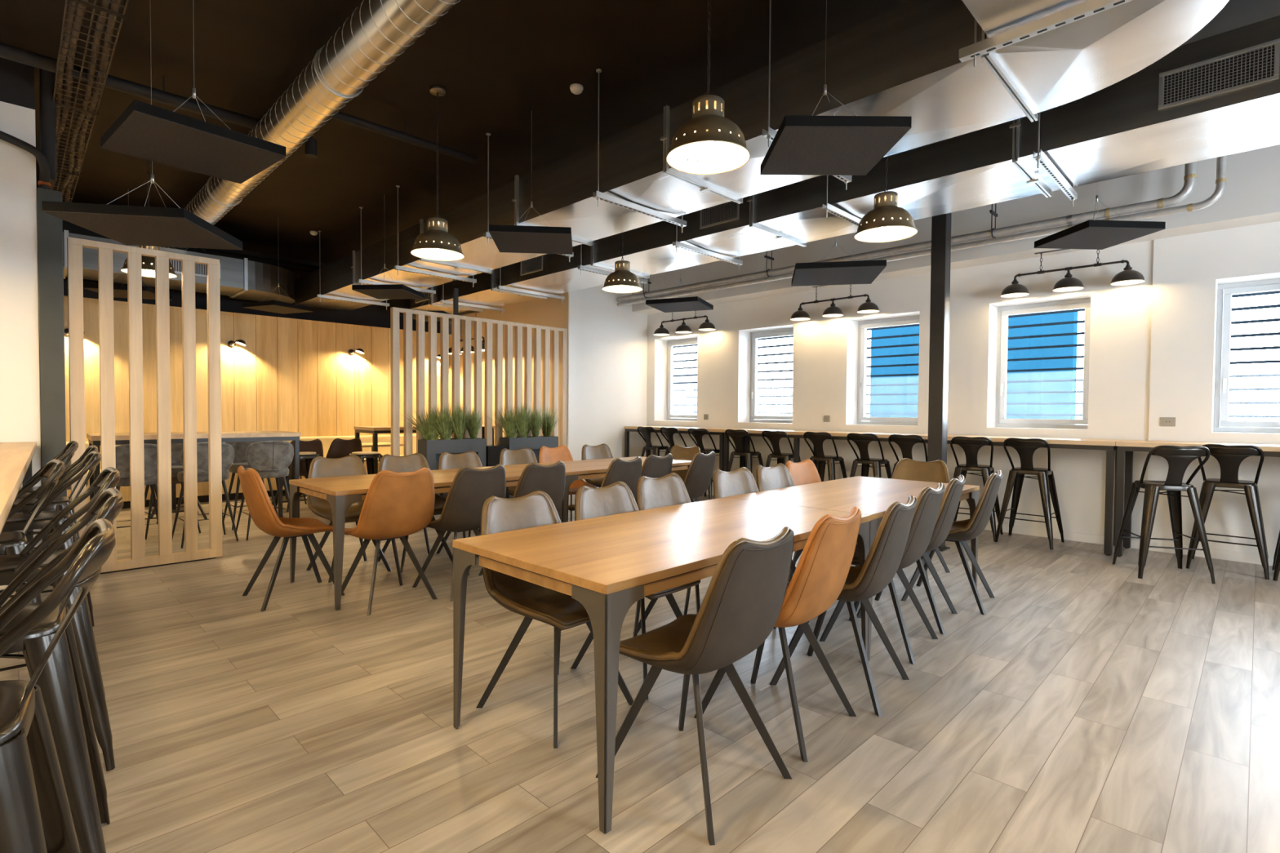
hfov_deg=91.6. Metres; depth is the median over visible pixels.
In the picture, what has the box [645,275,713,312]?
acoustic panel
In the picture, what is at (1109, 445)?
bar table
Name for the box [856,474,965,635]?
dining chair
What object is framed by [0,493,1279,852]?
floor
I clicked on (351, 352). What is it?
wall lamp
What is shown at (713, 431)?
bar table
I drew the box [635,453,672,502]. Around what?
dining chair
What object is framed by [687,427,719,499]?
bar stool
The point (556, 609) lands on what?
dining chair
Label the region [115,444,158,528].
bar stool
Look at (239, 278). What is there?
duct
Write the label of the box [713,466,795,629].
dining chair
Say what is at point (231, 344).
wall lamp
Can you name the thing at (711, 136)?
pendant lamp
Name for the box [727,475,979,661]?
dining table
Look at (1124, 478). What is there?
bar table
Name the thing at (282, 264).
ceiling pipe
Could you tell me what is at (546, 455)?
dining chair
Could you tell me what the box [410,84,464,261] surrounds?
pendant lamp
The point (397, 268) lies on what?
hanger
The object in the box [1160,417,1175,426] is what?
wall socket
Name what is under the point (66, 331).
wall lamp
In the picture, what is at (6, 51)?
ceiling pipe
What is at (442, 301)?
hanger
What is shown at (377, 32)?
spiral duct
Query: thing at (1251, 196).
trim
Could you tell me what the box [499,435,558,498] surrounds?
planter
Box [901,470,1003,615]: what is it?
dining chair
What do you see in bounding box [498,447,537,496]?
dining chair
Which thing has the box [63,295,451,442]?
wall
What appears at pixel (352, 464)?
dining chair
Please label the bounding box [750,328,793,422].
window
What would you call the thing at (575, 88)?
smoke detector
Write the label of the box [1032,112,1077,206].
hanger
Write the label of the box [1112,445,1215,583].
bar stool
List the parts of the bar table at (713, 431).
leg, leg, rail, leg, leg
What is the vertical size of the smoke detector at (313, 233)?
0.048 m
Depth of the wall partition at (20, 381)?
4.48 m
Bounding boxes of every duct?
[62,229,295,303]
[161,0,460,250]
[294,0,1229,311]
[410,15,1279,314]
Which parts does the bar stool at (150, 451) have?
backrest, seat, leg, leg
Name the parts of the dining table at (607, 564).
leg, leg, leg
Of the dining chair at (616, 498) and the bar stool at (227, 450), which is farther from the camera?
the bar stool at (227, 450)
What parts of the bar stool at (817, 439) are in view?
plate, frame, leg, seat, leg, leg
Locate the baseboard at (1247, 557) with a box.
[703,489,1273,565]
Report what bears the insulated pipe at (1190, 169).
attached to the bracket at (765, 256)
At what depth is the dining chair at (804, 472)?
5.09 m
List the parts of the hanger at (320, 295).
threaded rod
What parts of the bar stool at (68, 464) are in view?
backrest, seat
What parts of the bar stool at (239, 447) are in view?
leg, leg, seat, backrest, leg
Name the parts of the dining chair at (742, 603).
leg, leg, leg, leg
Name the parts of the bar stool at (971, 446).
leg, leg, plate, frame, seat, leg, leg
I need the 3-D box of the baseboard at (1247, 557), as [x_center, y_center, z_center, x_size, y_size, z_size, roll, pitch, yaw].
[3.991,1.119,6.874,10.990,0.085,0.014,2,2,45]
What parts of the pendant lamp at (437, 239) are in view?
cord, lamp shade, chain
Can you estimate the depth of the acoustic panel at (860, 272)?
5.79 m
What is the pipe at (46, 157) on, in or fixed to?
on the pillar at (49, 227)
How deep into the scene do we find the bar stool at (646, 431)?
9.80 m
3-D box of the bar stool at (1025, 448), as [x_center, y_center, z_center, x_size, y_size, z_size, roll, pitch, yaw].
[3.945,0.643,6.296,0.501,1.063,0.538,2,2,45]
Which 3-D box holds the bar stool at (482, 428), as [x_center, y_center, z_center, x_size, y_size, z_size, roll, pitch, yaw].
[-2.507,0.525,9.355,0.538,1.063,0.501,1,2,33]
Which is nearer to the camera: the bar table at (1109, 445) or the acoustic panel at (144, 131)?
the acoustic panel at (144, 131)
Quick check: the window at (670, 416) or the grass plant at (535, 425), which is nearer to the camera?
the grass plant at (535, 425)
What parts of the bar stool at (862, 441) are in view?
leg, plate, leg, frame, seat, leg, leg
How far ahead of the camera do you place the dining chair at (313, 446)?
8.07 m
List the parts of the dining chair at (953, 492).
leg, leg, leg, leg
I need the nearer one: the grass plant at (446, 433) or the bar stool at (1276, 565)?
the bar stool at (1276, 565)
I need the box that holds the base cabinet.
[485,444,507,466]
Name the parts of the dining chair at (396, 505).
leg, leg, mount plate, leg, leg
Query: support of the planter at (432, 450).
on the floor
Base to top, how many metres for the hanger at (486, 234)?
0.988 m
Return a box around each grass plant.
[398,405,462,439]
[413,404,466,439]
[444,401,472,439]
[462,406,484,439]
[483,405,528,437]
[508,401,535,437]
[526,408,545,437]
[536,407,560,436]
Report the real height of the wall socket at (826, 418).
0.086 m
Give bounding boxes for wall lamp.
[64,328,84,336]
[227,339,245,347]
[347,348,364,355]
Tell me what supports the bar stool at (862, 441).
on the floor
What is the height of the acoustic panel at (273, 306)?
1.196 m
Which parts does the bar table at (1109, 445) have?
leg, leg, leg, leg, rail, leg, leg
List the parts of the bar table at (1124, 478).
leg, leg, rail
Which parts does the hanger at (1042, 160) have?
threaded rod, threaded rod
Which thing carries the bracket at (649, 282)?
hanging from the ceiling
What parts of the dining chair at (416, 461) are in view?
leg, leg, leg, leg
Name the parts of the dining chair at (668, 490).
leg, leg, leg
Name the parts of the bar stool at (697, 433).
plate, frame, leg, seat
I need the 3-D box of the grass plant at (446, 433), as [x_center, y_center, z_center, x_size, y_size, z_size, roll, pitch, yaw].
[-2.489,-0.062,7.858,0.307,0.491,1.068,1,1,22]
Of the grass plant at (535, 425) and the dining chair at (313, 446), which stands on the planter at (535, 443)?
the grass plant at (535, 425)
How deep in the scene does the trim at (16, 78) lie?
4.47 m
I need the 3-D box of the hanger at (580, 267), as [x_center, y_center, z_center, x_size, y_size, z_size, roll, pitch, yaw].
[-0.296,-2.184,7.250,0.041,0.988,1.070,2,2,45]
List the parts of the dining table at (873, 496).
leg, leg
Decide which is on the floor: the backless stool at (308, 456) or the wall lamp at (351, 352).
the backless stool at (308, 456)
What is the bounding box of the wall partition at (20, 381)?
[0,101,42,589]
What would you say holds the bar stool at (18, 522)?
on the floor
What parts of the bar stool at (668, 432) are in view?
plate, frame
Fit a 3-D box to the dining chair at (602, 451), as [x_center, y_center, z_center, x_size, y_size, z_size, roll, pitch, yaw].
[-0.357,0.667,7.128,0.520,0.916,0.572,-1,2,-43]
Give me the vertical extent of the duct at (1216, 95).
0.450 m
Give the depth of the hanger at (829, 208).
4.93 m
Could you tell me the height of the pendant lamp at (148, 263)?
1.283 m
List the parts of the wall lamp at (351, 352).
wall plate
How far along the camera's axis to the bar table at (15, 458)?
2.66 m
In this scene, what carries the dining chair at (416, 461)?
on the floor
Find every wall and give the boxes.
[62,220,439,333]
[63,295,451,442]
[448,284,647,495]
[646,221,1279,555]
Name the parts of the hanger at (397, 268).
threaded rod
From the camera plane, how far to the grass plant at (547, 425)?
8.96 m
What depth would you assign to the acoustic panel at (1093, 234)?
4.87 m
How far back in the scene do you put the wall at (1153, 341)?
6.54 m
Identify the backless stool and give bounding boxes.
[275,452,320,517]
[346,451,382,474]
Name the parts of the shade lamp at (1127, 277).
lamp shade, chain, mounting plate, lamp shade, lamp shade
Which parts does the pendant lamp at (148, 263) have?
chain, lamp shade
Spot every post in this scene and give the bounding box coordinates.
[453,288,457,315]
[693,383,697,418]
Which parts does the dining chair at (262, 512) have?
leg, leg, mount plate, leg, leg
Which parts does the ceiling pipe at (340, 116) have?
hanger rod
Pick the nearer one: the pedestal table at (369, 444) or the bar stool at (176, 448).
the bar stool at (176, 448)
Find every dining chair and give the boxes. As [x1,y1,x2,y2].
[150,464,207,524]
[237,465,344,611]
[271,438,323,511]
[306,454,391,582]
[325,437,362,458]
[341,467,437,615]
[377,453,453,573]
[412,463,506,601]
[435,450,482,553]
[475,490,634,748]
[478,460,565,575]
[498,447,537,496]
[538,444,596,521]
[567,456,641,511]
[570,481,700,699]
[581,443,613,488]
[595,526,794,845]
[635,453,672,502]
[636,472,700,633]
[669,444,700,480]
[683,451,715,502]
[693,506,861,762]
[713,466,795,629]
[755,462,799,582]
[769,495,916,716]
[785,458,821,569]
[819,482,945,664]
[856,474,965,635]
[891,457,950,582]
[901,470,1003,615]
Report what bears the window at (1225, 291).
in the wall at (1153, 341)
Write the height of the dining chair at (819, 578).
0.916 m
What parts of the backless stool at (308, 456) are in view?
leg, leg, seat, leg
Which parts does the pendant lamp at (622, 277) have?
lamp shade, chain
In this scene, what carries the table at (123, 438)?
on the floor
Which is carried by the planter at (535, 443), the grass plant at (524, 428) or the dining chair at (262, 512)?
the grass plant at (524, 428)
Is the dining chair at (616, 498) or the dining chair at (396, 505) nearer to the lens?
the dining chair at (616, 498)
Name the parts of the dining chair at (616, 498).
leg, leg, leg, leg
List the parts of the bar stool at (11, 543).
seat, leg, frame, plate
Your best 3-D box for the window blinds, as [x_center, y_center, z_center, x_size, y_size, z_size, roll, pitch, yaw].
[4.136,-0.112,7.826,11.220,3.000,0.090,2,2,45]
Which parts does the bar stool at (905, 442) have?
leg, plate, frame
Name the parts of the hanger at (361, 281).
threaded rod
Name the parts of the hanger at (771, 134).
threaded rod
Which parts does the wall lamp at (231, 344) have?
wall plate, lamp shade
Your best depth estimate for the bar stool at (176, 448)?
6.49 m
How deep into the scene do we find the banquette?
9.13 m
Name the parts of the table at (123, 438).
leg, leg, rail, leg, leg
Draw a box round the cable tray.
[49,0,128,202]
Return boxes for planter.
[417,438,485,515]
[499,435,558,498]
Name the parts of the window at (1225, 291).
handle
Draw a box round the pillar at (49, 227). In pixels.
[36,186,66,551]
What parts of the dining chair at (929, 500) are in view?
leg, leg, leg, leg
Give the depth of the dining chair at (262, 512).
4.14 m
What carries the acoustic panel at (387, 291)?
hanging from the ceiling
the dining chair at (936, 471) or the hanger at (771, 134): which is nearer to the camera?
the hanger at (771, 134)
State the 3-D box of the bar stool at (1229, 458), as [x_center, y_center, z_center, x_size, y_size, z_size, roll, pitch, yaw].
[4.973,0.675,5.259,0.501,1.063,0.538,2,2,45]
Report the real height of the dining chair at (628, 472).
0.916 m
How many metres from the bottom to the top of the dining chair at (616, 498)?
0.916 m
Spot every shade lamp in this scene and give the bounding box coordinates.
[448,311,484,354]
[653,311,715,335]
[790,284,879,320]
[1000,248,1144,297]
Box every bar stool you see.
[0,444,97,626]
[0,459,65,603]
[0,466,119,771]
[0,488,123,852]
[0,518,115,852]
[1,451,101,619]
[17,440,78,549]
[66,455,88,525]
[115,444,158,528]
[144,443,200,539]
[172,442,238,548]
[223,441,278,529]
[235,440,293,540]
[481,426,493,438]
[637,426,670,457]
[660,426,702,496]
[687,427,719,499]
[724,429,763,484]
[761,430,800,467]
[803,431,847,481]
[846,432,891,478]
[888,434,927,476]
[950,435,1003,542]
[995,437,1064,550]
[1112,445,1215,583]
[1186,444,1269,579]
[1271,530,1279,581]
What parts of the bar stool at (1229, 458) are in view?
leg, leg, seat, frame, plate, leg, leg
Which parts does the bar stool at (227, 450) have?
leg, leg, seat, backrest, leg, leg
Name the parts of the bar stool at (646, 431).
leg, plate, frame, seat, leg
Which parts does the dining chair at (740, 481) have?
leg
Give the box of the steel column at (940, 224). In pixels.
[927,212,951,551]
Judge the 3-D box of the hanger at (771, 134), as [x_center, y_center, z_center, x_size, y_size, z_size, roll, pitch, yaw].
[1.069,-2.093,3.874,0.041,0.988,1.010,2,2,45]
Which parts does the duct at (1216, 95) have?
grille frame, grille frame, grille frame, grille frame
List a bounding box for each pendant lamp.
[120,160,177,278]
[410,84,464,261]
[602,234,642,293]
[666,0,751,174]
[853,155,917,242]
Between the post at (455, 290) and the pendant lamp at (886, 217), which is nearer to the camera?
the pendant lamp at (886, 217)
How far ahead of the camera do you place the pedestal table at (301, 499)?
8.84 m
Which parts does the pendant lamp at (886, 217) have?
bulb, lamp shade, chain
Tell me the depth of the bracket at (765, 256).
8.14 m
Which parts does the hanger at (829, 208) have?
threaded rod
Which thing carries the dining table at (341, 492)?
on the floor
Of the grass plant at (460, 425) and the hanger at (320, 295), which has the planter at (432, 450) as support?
the grass plant at (460, 425)
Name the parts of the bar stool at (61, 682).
seat, frame, leg, leg, plate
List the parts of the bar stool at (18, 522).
seat, frame, leg, plate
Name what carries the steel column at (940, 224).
on the floor
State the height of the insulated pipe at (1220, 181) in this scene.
0.783 m
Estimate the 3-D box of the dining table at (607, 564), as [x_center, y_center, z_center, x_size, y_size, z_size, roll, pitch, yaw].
[0.213,0.846,2.888,0.925,0.772,1.858,2,2,44]
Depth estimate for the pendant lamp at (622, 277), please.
6.14 m
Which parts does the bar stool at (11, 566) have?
seat, frame, leg, leg, plate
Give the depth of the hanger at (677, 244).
6.18 m
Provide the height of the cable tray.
0.236 m
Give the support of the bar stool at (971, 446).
on the floor
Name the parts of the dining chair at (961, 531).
leg, leg, leg, leg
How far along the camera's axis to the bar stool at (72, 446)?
4.31 m
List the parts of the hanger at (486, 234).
threaded rod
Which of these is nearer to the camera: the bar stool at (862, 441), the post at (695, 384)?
the bar stool at (862, 441)
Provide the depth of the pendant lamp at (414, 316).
8.73 m
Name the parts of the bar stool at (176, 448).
leg, leg, backrest, seat, leg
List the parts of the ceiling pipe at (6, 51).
hanger rod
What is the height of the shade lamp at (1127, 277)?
0.442 m
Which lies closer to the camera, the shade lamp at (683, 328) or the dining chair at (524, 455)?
the dining chair at (524, 455)
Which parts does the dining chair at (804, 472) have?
leg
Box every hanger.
[316,230,389,310]
[357,206,435,297]
[394,185,476,287]
[440,284,504,311]
[483,133,573,262]
[497,267,564,301]
[577,244,647,288]
[592,68,686,232]
[672,216,742,270]
[762,0,851,189]
[822,175,879,234]
[959,0,1133,66]
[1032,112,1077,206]
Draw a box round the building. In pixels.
[869,311,1078,424]
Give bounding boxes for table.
[0,441,36,552]
[86,431,301,517]
[151,484,184,512]
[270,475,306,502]
[288,466,562,610]
[353,425,494,474]
[361,442,404,451]
[452,497,871,834]
[502,456,698,522]
[623,426,744,471]
[723,428,1122,555]
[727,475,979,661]
[1114,440,1279,556]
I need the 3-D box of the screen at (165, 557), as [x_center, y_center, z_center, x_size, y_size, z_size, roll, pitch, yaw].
[-3.997,-0.142,5.082,0.071,2.585,0.967,2,2,45]
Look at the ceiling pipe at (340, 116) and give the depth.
5.36 m
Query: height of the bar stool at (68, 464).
0.982 m
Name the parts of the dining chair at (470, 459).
leg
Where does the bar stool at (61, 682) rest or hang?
on the floor
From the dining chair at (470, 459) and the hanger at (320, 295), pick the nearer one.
the dining chair at (470, 459)
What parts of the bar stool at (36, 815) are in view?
seat, leg, leg, frame, plate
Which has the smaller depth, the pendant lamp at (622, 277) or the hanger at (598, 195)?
the hanger at (598, 195)
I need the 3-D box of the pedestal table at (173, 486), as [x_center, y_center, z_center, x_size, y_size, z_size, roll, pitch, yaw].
[-5.928,0.685,7.890,0.660,0.770,0.660,2,2,45]
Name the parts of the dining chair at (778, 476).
leg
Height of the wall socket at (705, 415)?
0.086 m
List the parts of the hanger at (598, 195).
threaded rod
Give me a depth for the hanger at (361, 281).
7.81 m
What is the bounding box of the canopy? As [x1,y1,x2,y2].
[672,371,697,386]
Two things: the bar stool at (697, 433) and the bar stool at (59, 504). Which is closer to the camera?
the bar stool at (59, 504)
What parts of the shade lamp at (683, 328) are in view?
lamp shade, lamp shade, lamp shade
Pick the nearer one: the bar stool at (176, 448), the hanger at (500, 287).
the bar stool at (176, 448)
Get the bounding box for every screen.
[66,236,222,574]
[390,306,567,456]
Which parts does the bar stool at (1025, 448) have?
leg, leg, plate, frame, seat, leg, leg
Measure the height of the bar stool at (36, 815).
1.063 m
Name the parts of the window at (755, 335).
handle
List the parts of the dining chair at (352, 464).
leg, leg, leg, leg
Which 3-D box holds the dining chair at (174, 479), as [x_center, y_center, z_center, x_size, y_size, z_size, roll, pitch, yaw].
[-5.414,0.629,7.306,0.572,0.916,0.520,2,2,45]
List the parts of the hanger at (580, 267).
threaded rod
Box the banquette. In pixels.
[66,434,452,508]
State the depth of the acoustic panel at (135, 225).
3.60 m
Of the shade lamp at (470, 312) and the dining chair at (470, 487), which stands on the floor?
the dining chair at (470, 487)
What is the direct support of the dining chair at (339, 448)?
on the floor
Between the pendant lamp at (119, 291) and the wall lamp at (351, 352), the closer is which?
the pendant lamp at (119, 291)
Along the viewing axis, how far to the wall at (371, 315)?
10.34 m
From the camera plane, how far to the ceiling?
4.70 m
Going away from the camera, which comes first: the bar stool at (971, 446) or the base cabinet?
the bar stool at (971, 446)
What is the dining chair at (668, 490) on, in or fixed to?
on the floor
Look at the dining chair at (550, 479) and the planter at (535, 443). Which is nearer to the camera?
the dining chair at (550, 479)
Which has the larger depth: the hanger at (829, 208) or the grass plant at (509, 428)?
the grass plant at (509, 428)
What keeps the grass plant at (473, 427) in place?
on the planter at (432, 450)
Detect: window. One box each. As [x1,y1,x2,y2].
[666,337,697,421]
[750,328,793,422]
[857,315,919,425]
[995,297,1090,429]
[1213,278,1279,432]
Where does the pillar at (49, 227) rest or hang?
on the floor
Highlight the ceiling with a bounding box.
[0,0,1279,263]
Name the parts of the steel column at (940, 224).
plate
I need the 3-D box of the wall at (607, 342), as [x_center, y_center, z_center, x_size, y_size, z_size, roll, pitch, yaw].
[-1.898,-0.899,11.820,4.400,3.800,2.145,2,2,45]
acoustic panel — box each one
[41,13,242,249]
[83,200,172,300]
[100,0,286,183]
[242,283,313,314]
[351,263,425,298]
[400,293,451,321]
[488,110,572,254]
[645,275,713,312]
[760,0,911,175]
[791,240,886,286]
[1034,195,1165,249]
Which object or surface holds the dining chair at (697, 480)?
on the floor
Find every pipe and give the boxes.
[0,42,317,158]
[0,68,56,189]
[196,248,327,272]
[331,111,477,164]
[616,161,1196,302]
[617,155,1226,306]
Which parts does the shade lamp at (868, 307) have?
lamp shade, lamp shade, lamp shade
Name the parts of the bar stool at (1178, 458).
leg, leg, seat, leg, frame, plate, leg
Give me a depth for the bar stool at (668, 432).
9.44 m
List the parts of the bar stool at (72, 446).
seat, frame, plate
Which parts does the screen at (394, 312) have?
rail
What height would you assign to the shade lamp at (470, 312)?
0.660 m
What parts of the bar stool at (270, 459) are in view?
leg, leg, seat, backrest, leg, leg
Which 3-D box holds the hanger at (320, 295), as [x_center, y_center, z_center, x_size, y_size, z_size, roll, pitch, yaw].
[-4.161,-2.254,9.078,0.041,0.988,1.010,2,2,45]
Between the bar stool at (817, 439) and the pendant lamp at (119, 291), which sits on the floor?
the bar stool at (817, 439)
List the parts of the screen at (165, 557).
rail, rail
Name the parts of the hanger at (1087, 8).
threaded rod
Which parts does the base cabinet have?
drawer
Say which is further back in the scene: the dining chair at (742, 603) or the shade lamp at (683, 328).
the shade lamp at (683, 328)
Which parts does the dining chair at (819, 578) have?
leg, leg, leg, leg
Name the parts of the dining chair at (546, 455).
leg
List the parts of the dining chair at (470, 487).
leg, leg, leg, leg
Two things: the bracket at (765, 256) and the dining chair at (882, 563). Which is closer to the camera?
the dining chair at (882, 563)
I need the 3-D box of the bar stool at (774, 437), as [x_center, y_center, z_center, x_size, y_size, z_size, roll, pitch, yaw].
[1.904,0.581,8.299,0.501,1.063,0.538,2,2,45]
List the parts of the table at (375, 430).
leg, leg, rail, leg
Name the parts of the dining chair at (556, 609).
leg, leg, leg, leg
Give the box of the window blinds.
[672,290,1279,417]
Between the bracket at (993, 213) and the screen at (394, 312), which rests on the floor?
the screen at (394, 312)
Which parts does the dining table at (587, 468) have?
leg, leg, under frame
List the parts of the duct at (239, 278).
grille frame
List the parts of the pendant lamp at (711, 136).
lamp shade, bulb, cord, chain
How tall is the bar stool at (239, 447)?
0.982 m
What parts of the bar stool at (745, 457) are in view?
leg, plate, frame, leg, seat, leg, leg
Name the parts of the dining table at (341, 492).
leg, leg, under frame, leg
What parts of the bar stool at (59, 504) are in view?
seat, frame, leg, plate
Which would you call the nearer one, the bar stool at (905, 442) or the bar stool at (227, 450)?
the bar stool at (227, 450)
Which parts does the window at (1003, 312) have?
handle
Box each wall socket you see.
[703,413,708,419]
[823,415,830,422]
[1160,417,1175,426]
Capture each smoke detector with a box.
[309,231,318,235]
[569,83,583,94]
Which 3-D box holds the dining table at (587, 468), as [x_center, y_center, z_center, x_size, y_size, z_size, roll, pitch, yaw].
[-0.343,0.759,6.333,0.925,0.772,1.858,2,2,44]
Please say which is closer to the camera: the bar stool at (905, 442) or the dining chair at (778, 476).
the dining chair at (778, 476)
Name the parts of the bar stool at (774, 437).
leg, plate, frame, leg, seat, leg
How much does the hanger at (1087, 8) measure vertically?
0.978 m
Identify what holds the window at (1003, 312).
in the wall at (1153, 341)
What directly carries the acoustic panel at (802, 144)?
hanging from the ceiling
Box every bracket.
[643,277,651,297]
[764,249,773,276]
[989,203,997,238]
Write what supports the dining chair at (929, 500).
on the floor
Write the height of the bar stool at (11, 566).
1.063 m
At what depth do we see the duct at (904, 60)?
3.42 m
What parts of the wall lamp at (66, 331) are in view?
wall plate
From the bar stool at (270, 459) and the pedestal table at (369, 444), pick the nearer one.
the bar stool at (270, 459)
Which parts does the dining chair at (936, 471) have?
leg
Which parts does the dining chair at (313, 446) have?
leg, leg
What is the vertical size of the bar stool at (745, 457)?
1.063 m
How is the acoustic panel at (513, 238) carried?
hanging from the ceiling
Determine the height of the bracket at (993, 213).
0.740 m
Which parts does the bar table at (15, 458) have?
rail, leg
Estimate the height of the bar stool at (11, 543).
1.063 m
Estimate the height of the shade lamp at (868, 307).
0.442 m
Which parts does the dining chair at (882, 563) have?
leg, leg, leg, leg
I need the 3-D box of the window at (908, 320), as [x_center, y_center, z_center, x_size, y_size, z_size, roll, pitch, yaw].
[3.268,-0.711,8.070,0.920,1.385,0.094,2,2,45]
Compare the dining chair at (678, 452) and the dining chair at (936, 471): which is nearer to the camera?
the dining chair at (936, 471)
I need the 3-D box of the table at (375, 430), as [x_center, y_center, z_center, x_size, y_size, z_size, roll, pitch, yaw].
[-3.208,0.523,9.413,0.700,1.055,1.900,2,2,45]
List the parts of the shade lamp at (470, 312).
lamp shade, mounting plate, lamp shade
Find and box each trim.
[0,57,35,109]
[631,144,1279,314]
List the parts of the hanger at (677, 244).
threaded rod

